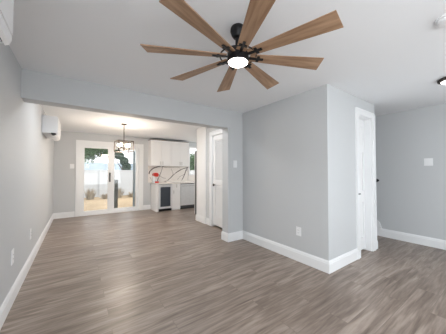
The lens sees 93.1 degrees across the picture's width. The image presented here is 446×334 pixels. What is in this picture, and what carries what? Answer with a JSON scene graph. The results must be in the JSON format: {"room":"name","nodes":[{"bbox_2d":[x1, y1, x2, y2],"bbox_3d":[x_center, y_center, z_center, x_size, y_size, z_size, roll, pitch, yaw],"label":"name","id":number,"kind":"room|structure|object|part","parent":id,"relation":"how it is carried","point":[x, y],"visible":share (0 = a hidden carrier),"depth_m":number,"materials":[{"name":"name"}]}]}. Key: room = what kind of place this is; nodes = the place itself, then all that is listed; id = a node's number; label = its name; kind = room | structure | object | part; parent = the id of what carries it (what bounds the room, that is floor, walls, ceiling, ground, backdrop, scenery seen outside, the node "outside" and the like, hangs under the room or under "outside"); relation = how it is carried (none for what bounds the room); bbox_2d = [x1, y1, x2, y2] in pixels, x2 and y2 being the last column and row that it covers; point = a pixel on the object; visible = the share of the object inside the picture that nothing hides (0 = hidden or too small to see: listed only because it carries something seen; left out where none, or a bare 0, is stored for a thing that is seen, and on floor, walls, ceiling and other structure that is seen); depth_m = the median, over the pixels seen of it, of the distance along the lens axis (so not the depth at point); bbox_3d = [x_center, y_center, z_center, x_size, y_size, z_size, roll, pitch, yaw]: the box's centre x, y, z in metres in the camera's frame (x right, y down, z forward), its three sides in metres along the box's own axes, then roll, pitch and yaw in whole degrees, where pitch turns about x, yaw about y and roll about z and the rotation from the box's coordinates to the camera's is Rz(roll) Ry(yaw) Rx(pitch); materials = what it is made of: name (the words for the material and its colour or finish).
{"room":"living room","nodes":[
{"label":"living room","id":0,"kind":"room"},
{"bbox_2d":[0,43,53,306],"bbox_3d":[-1.885,0.117,1.684,0.150,2.440,10.220,1,-1,-35],"label":"wall","id":1,"kind":"structure","parent":0,"point":[26,154],"depth_m":2.28,"materials":[{"name":"grey paint"}]},
{"bbox_2d":[0,0,13,44],"bbox_3d":[-0.983,-0.802,0.735,0.224,0.313,0.820,1,-1,-35],"label":"air conditioner","id":2,"kind":"object","parent":1,"relation":"attached to","point":[6,6],"visible":1,"depth_m":1.05,"materials":[{"name":"white plastic"}]},
{"bbox_2d":[11,248,13,264],"bbox_3d":[-2.085,0.890,2.095,0.009,0.140,0.085,1,-1,-35],"label":"wall outlet","id":3,"kind":"object","parent":1,"relation":"attached to","point":[12,251],"visible":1,"depth_m":2.08,"materials":[{"name":"white plastic"}]},
{"bbox_2d":[0,214,53,329],"bbox_3d":[-1.817,1.258,1.707,0.016,0.158,9.920,1,-1,-35],"label":"baseboard","id":4,"kind":"structure","parent":1,"relation":"attached to","point":[10,298],"depth_m":2.35,"materials":[{"name":"white wood"}]},
{"bbox_2d":[42,115,60,140],"bbox_3d":[-3.355,-0.737,4.152,0.224,0.360,0.820,1,-1,-35],"label":"air conditioner","id":5,"kind":"object","parent":1,"relation":"attached to","point":[51,126],"visible":1,"depth_m":3.84,"materials":[{"name":"white plastic"}]},
{"bbox_3d":[-3.266,-0.785,4.215,0.007,0.240,0.804,1,-1,-35],"label":"panel","id":6,"kind":"part","parent":5,"relation":"part of","materials":[{"name":"white plastic"}]},
{"bbox_2d":[53,131,196,212],"bbox_3d":[-2.402,0.238,7.445,5.570,2.440,0.162,1,-1,-35],"label":"wall","id":7,"kind":"structure","parent":0,"point":[65,148],"depth_m":6.07,"materials":[{"name":"grey paint"}]},
{"bbox_2d":[53,205,150,218],"bbox_3d":[-3.570,1.359,6.517,2.620,0.158,0.016,1,-1,-35],"label":"baseboard","id":8,"kind":"structure","parent":7,"relation":"attached to","point":[145,207],"depth_m":5.95,"materials":[{"name":"white wood"}]},
{"bbox_2d":[75,140,143,216],"bbox_3d":[-3.499,0.334,6.652,1.877,2.215,0.210,1,-1,-35],"label":"door","id":9,"kind":"structure","parent":7,"relation":"in","point":[81,145],"depth_m":6.59,"materials":[{"name":"white plastic"}]},
{"bbox_3d":[-3.824,0.374,6.420,0.820,2.025,0.040,1,-1,-35],"label":"sliding panel","id":10,"kind":"part","parent":9,"relation":"part of","materials":[{"name":"white"}]},
{"bbox_3d":[-3.200,0.384,6.920,0.805,2.025,0.040,1,-1,-35],"label":"sliding panel","id":11,"kind":"part","parent":9,"relation":"part of","materials":[{"name":"white"}]},
{"bbox_3d":[-2.993,0.397,7.104,0.065,1.852,0.022,1,-1,-35],"label":"screen frame","id":12,"kind":"part","parent":9,"relation":"part of","materials":[{"name":"grey metal"}]},
{"bbox_2d":[148,139,171,165],"bbox_3d":[-2.170,-0.478,7.309,0.720,0.885,0.374,1,-1,-35],"label":"upper cabinet","id":13,"kind":"object","parent":7,"relation":"attached to","point":[159,151],"visible":1,"depth_m":7.17,"materials":[{"name":"white paint"}]},
{"bbox_3d":[-2.240,-0.473,7.094,0.356,0.858,0.024,1,-1,-35],"label":"door","id":14,"kind":"part","parent":13,"relation":"part of","materials":[{"name":"white paint"}]},
{"bbox_3d":[-1.944,-0.469,7.299,0.356,0.858,0.024,1,-1,-35],"label":"door","id":15,"kind":"part","parent":13,"relation":"part of","materials":[{"name":"white paint"}]},
{"bbox_2d":[172,141,188,165],"bbox_3d":[-1.603,-0.470,7.703,0.658,0.885,0.374,1,-1,-35],"label":"upper cabinet","id":16,"kind":"object","parent":7,"relation":"attached to","point":[180,150],"visible":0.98,"depth_m":7.57,"materials":[{"name":"white paint"}]},
{"bbox_3d":[-1.660,-0.465,7.497,0.325,0.858,0.024,1,-1,-35],"label":"door","id":17,"kind":"part","parent":16,"relation":"part of","materials":[{"name":"white paint"}]},
{"bbox_3d":[-1.389,-0.461,7.684,0.325,0.858,0.024,1,-1,-35],"label":"door","id":18,"kind":"part","parent":16,"relation":"part of","materials":[{"name":"white paint"}]},
{"bbox_2d":[189,147,195,174],"bbox_3d":[-0.890,-0.230,8.512,1.140,1.100,0.150,1,-1,-35],"label":"window","id":19,"kind":"structure","parent":7,"relation":"in","point":[189,147],"depth_m":8.15,"materials":[{"name":"white"}]},
{"bbox_2d":[21,68,242,232],"bbox_3d":[-0.972,0.150,3.297,3.190,2.440,0.190,1,-1,-35],"label":"wall header","id":20,"kind":"structure","parent":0,"point":[41,88],"depth_m":3.18,"materials":[{"name":"grey paint"}]},
{"bbox_2d":[221,230,242,241],"bbox_3d":[0.180,1.308,4.072,0.366,0.158,0.222,1,-1,-35],"label":"baseboard","id":21,"kind":"structure","parent":20,"relation":"attached to","point":[228,237],"depth_m":3.97,"materials":[{"name":"white wood"}]},
{"bbox_2d":[233,160,236,167],"bbox_3d":[0.233,-0.058,4.015,0.085,0.135,0.011,1,-1,-35],"label":"light switch","id":22,"kind":"object","parent":20,"relation":"attached to","point":[234,161],"visible":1,"depth_m":4.01,"materials":[{"name":"white plastic"}]},
{"bbox_2d":[0,208,445,333],"bbox_3d":[0.464,1.431,3.287,5.870,0.120,10.220,1,-1,-35],"label":"floor","id":23,"kind":"structure","parent":0,"point":[149,271],"depth_m":2.35,"materials":[{"name":"grey plastic"}]},
{"bbox_2d":[151,184,158,211],"bbox_3d":[-2.280,1.007,7.046,0.075,0.885,0.610,1,-1,-35],"label":"base cabinet","id":24,"kind":"object","parent":23,"relation":"on","point":[154,187],"visible":0.86,"depth_m":6.86,"materials":[{"name":"white paint"}]},
{"bbox_2d":[159,184,171,211],"bbox_3d":[-2.049,1.014,7.173,0.440,0.875,0.646,1,-1,-35],"label":"wine cooler","id":25,"kind":"object","parent":23,"relation":"on","point":[165,190],"visible":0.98,"depth_m":6.94,"materials":[{"name":"grey metal"}]},
{"bbox_3d":[-1.892,0.977,6.948,0.340,0.640,0.010,1,-1,-35],"label":"door glass","id":26,"kind":"part","parent":25,"relation":"part of","materials":[{"name":"grey glass"}]},
{"bbox_2d":[172,184,179,209],"bbox_3d":[-1.744,1.014,7.391,0.300,0.885,0.654,1,-1,-35],"label":"base cabinet","id":27,"kind":"object","parent":23,"relation":"on","point":[175,187],"visible":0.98,"depth_m":7.15,"materials":[{"name":"white paint"}]},
{"bbox_3d":[-1.586,0.647,7.171,0.292,0.150,0.024,1,-1,-35],"label":"drawer","id":28,"kind":"part","parent":27,"relation":"part of","materials":[{"name":"white paint"}]},
{"bbox_2d":[180,183,193,208],"bbox_3d":[-1.366,1.023,7.645,0.600,0.878,0.648,1,-1,-35],"label":"dishwasher","id":29,"kind":"object","parent":23,"relation":"on","point":[186,189],"visible":0.57,"depth_m":7.38,"materials":[{"name":"grey metal"}]},
{"bbox_2d":[194,151,195,214],"bbox_3d":[-0.368,0.469,6.333,0.780,1.890,0.700,1,-1,-35],"label":"refrigerator","id":30,"kind":"object","parent":23,"relation":"on","point":[195,151],"visible":0.06,"depth_m":6.32,"materials":[{"name":"grey metal"}]},
{"bbox_3d":[-0.688,0.464,6.449,0.387,1.865,0.045,1,-1,-35],"label":"door","id":31,"kind":"part","parent":30,"relation":"part of","materials":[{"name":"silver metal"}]},
{"bbox_3d":[-0.503,1.032,8.252,1.500,0.885,0.654,1,-1,-35],"label":"base cabinet","id":32,"kind":"object","parent":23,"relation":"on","visible":0},
{"bbox_2d":[150,181,193,183],"bbox_3d":[-1.109,0.562,7.859,2.965,0.036,0.645,1,-1,-35],"label":"countertop","id":33,"kind":"structure","parent":32,"relation":"on","point":[183,181],"depth_m":7.24,"materials":[{"name":"white stone"}]},
{"bbox_2d":[152,173,158,182],"bbox_3d":[-2.270,0.361,7.097,0.175,0.335,0.180,1,-1,-35],"label":"coffee maker","id":34,"kind":"object","parent":33,"relation":"on","point":[154,175],"visible":1,"depth_m":7.03,"materials":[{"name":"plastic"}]},
{"bbox_2d":[9,0,445,142],"bbox_3d":[0.464,-1.194,3.342,5.870,0.250,10.220,1,-1,-35],"label":"ceiling","id":35,"kind":"structure","parent":0,"point":[390,55],"depth_m":2.02,"materials":[{"name":"white paint"}]},
{"bbox_2d":[114,123,133,152],"bbox_3d":[-2.374,-0.697,5.063,0.344,0.672,0.344,1,-2,-43],"label":"chandelier","id":36,"kind":"object","parent":35,"relation":"hanging from","point":[122,141],"visible":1,"depth_m":5.04,"materials":[{"name":"brown metal"}]},
{"bbox_2d":[140,0,343,91],"bbox_3d":[0.118,-0.956,1.666,1.360,0.296,1.360,1,-1,-35],"label":"ceiling fan","id":37,"kind":"object","parent":35,"relation":"hanging from","point":[237,55],"visible":1,"depth_m":1.51,"materials":[{"name":"brown wood"}]},
{"bbox_3d":[-0.284,-0.870,1.598,0.624,0.007,0.142,0,10,-9],"label":"blade","id":38,"kind":"part","parent":37,"relation":"part of","materials":[{"name":"brown wood"}]},
{"bbox_3d":[-0.119,-0.876,1.334,0.142,0.007,0.624,13,6,35],"label":"blade","id":39,"kind":"part","parent":37,"relation":"part of","materials":[{"name":"brown wood"}]},
{"bbox_3d":[-0.213,-0.864,1.902,0.624,0.007,0.142,-1,10,36],"label":"blade","id":40,"kind":"part","parent":37,"relation":"part of","materials":[{"name":"brown wood"}]},
{"bbox_3d":[0.052,-0.861,2.066,0.142,0.007,0.624,-11,1,-9],"label":"blade","id":41,"kind":"part","parent":37,"relation":"part of","materials":[{"name":"brown wood"}]},
{"bbox_2d":[228,57,247,67],"bbox_3d":[0.118,-0.819,1.663,0.152,0.022,0.152,1,-1,-35],"label":"diffuser","id":42,"kind":"object","parent":37,"relation":"attached to","point":[236,62],"depth_m":1.64,"materials":[{"name":"white glass"}]},
{"bbox_3d":[0.184,-0.877,1.263,0.142,0.007,0.624,11,-3,-9],"label":"blade","id":43,"kind":"part","parent":37,"relation":"part of","materials":[{"name":"brown wood"}]},
{"bbox_3d":[0.355,-0.862,1.995,0.142,0.007,0.624,-14,-9,35],"label":"blade","id":44,"kind":"part","parent":37,"relation":"part of","materials":[{"name":"brown wood"}]},
{"bbox_3d":[0.519,-0.868,1.731,0.624,0.007,0.142,0,-12,-9],"label":"blade","id":45,"kind":"part","parent":37,"relation":"part of","materials":[{"name":"brown wood"}]},
{"bbox_3d":[0.449,-0.874,1.427,0.624,0.007,0.142,-1,-12,36],"label":"blade","id":46,"kind":"part","parent":37,"relation":"part of","materials":[{"name":"brown wood"}]},
{"bbox_2d":[434,14,445,27],"bbox_3d":[1.671,-1.083,1.566,0.150,0.046,0.150,1,-1,-35],"label":"smoke detector","id":47,"kind":"object","parent":35,"relation":"attached to","point":[440,22],"visible":1,"depth_m":1.57,"materials":[{"name":"white plastic"}]},
{"bbox_2d":[437,77,445,84],"bbox_3d":[2.794,-1.058,2.570,0.270,0.055,0.270,1,-1,-35],"label":"ceiling light","id":48,"kind":"object","parent":35,"relation":"attached to","point":[441,81],"visible":1,"depth_m":2.60,"materials":[{"name":"black metal"}]},
{"bbox_2d":[206,84,374,260],"bbox_3d":[0.949,0.178,4.624,1.500,2.440,3.580,1,-1,-35],"label":"wall","id":49,"kind":"structure","parent":0,"point":[299,158],"depth_m":3.08,"materials":[{"name":"grey paint"}]},
{"bbox_2d":[196,127,205,217],"bbox_3d":[-0.481,0.197,5.525,0.222,2.440,0.492,1,-1,-35],"label":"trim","id":50,"kind":"structure","parent":49,"relation":"attached to","point":[201,132],"depth_m":5.45,"materials":[{"name":"white wood"}]},
{"bbox_2d":[195,214,208,224],"bbox_3d":[-0.229,1.326,4.949,0.038,0.158,1.718,1,-1,-35],"label":"baseboard","id":51,"kind":"structure","parent":49,"relation":"attached to","point":[199,218],"depth_m":5.33,"materials":[{"name":"white wood"}]},
{"bbox_2d":[209,129,221,227],"bbox_3d":[-0.035,0.276,4.791,0.164,2.251,0.862,1,-1,-35],"label":"door","id":52,"kind":"structure","parent":49,"relation":"in","point":[215,156],"depth_m":4.97,"materials":[{"name":"white wood"}]},
{"bbox_2d":[296,226,300,235],"bbox_3d":[1.098,0.936,3.070,0.009,0.125,0.080,1,-1,-35],"label":"wall outlet","id":53,"kind":"object","parent":49,"relation":"attached to","point":[298,229],"visible":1,"depth_m":3.07,"materials":[{"name":"white plastic"}]},
{"bbox_2d":[243,231,357,273],"bbox_3d":[1.189,1.298,3.613,0.801,0.158,1.716,1,-1,-35],"label":"baseboard","id":54,"kind":"structure","parent":49,"relation":"attached to","point":[330,266],"depth_m":3.03,"materials":[{"name":"white wood"}]},
{"bbox_2d":[355,107,376,258],"bbox_3d":[2.264,0.239,3.409,0.723,2.268,0.152,1,-1,-35],"label":"door","id":55,"kind":"structure","parent":49,"relation":"in","point":[365,131],"depth_m":3.48,"materials":[{"name":"white wood"}]},
{"bbox_2d":[375,103,445,239],"bbox_3d":[2.814,0.185,4.944,0.150,2.440,10.220,1,-1,-35],"label":"wall","id":56,"kind":"structure","parent":0,"point":[411,195],"depth_m":3.86,"materials":[{"name":"grey paint"}]},
{"bbox_2d":[377,228,445,249],"bbox_3d":[3.456,1.303,3.850,0.016,0.158,7.430,1,-1,-35],"label":"baseboard","id":57,"kind":"structure","parent":56,"relation":"attached to","point":[412,238],"depth_m":3.83,"materials":[{"name":"white wood"}]},
{"bbox_2d":[424,158,432,165],"bbox_3d":[3.590,-0.087,3.691,0.011,0.130,0.115,1,-1,-35],"label":"light switch","id":58,"kind":"object","parent":56,"relation":"attached to","point":[427,161],"visible":1,"depth_m":3.69,"materials":[{"name":"white plastic"}]},
{"label":"outside","id":59,"kind":"structure","parent":0,"visible":0},
{"bbox_2d":[84,195,132,207],"bbox_3d":[-9.611,2.030,19.930,36.000,0.380,24.230,1,-1,-35],"label":"ground","id":60,"kind":"structure","parent":59,"point":[126,199],"depth_m":9.99,"materials":[{"name":"beige sand"}]},
{"bbox_2d":[84,188,95,199],"bbox_3d":[-6.744,1.335,10.755,0.647,0.626,0.693,1,-1,-35],"label":"tussock","id":61,"kind":"object","parent":60,"relation":"on","point":[89,194],"visible":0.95,"depth_m":10.65,"materials":[{"name":"beige plant"}]},
{"bbox_2d":[84,148,107,163],"bbox_3d":[-6.918,-0.647,8.851,4.779,4.525,2.477,1,-1,-35],"label":"leafy tree","id":62,"kind":"object","parent":60,"relation":"on","point":[90,153],"visible":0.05,"depth_m":9.24,"materials":[{"name":"green plant"}]},
{"bbox_2d":[84,162,135,169],"bbox_3d":[-10.855,0.764,22.277,11.400,2.250,5.800,1,-1,-35],"label":"neighbor house","id":63,"kind":"structure","parent":60,"relation":"on","point":[95,166],"depth_m":19.56,"materials":[{"name":"grey"}]},
{"bbox_2d":[105,150,130,169],"bbox_3d":[-6.801,0.147,13.768,1.718,3.143,0.732,1,-1,-35],"label":"leafy tree","id":64,"kind":"object","parent":60,"relation":"on","point":[123,161],"visible":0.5,"depth_m":13.79,"materials":[{"name":"green plant"}]},
{"bbox_2d":[118,187,122,197],"bbox_3d":[-5.676,1.360,11.482,0.652,0.606,0.681,1,-1,-35],"label":"tussock","id":65,"kind":"object","parent":60,"relation":"on","point":[120,191],"visible":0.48,"depth_m":11.47,"materials":[{"name":"beige plant"}]},
{"bbox_2d":[84,169,193,197],"bbox_3d":[-4.780,0.924,12.989,24.110,1.540,0.110,1,-1,-35],"label":"fence","id":66,"kind":"object","parent":60,"relation":"on","point":[93,179],"visible":0.09,"depth_m":11.73,"materials":[{"name":"white paint"}]},
{"bbox_3d":[-6.752,0.895,11.621,0.110,1.540,0.110,1,-1,-35],"label":"post","id":67,"kind":"part","parent":66,"relation":"part of","materials":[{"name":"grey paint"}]},
{"bbox_2d":[190,153,194,169],"bbox_3d":[-2.704,0.281,16.612,3.149,3.000,1.758,1,-1,-35],"label":"leafy tree","id":68,"kind":"object","parent":60,"relation":"on","point":[191,156],"visible":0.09,"depth_m":16.45,"materials":[{"name":"green plant"}]},
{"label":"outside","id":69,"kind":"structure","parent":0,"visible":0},
{"bbox_2d":[84,204,133,210],"bbox_3d":[-3.721,1.768,7.936,14.000,0.400,2.200,1,-1,-35],"label":"patio","id":70,"kind":"structure","parent":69,"point":[124,205],"depth_m":8.21,"materials":[{"name":"beige concrete"}]},
{"bbox_2d":[114,180,117,207],"bbox_3d":[-3.734,1.011,7.370,0.115,1.130,0.110,1,-1,-35],"label":"wooden post","id":71,"kind":"object","parent":70,"relation":"on","point":[115,181],"visible":0.82,"depth_m":7.33,"materials":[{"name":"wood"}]}
]}

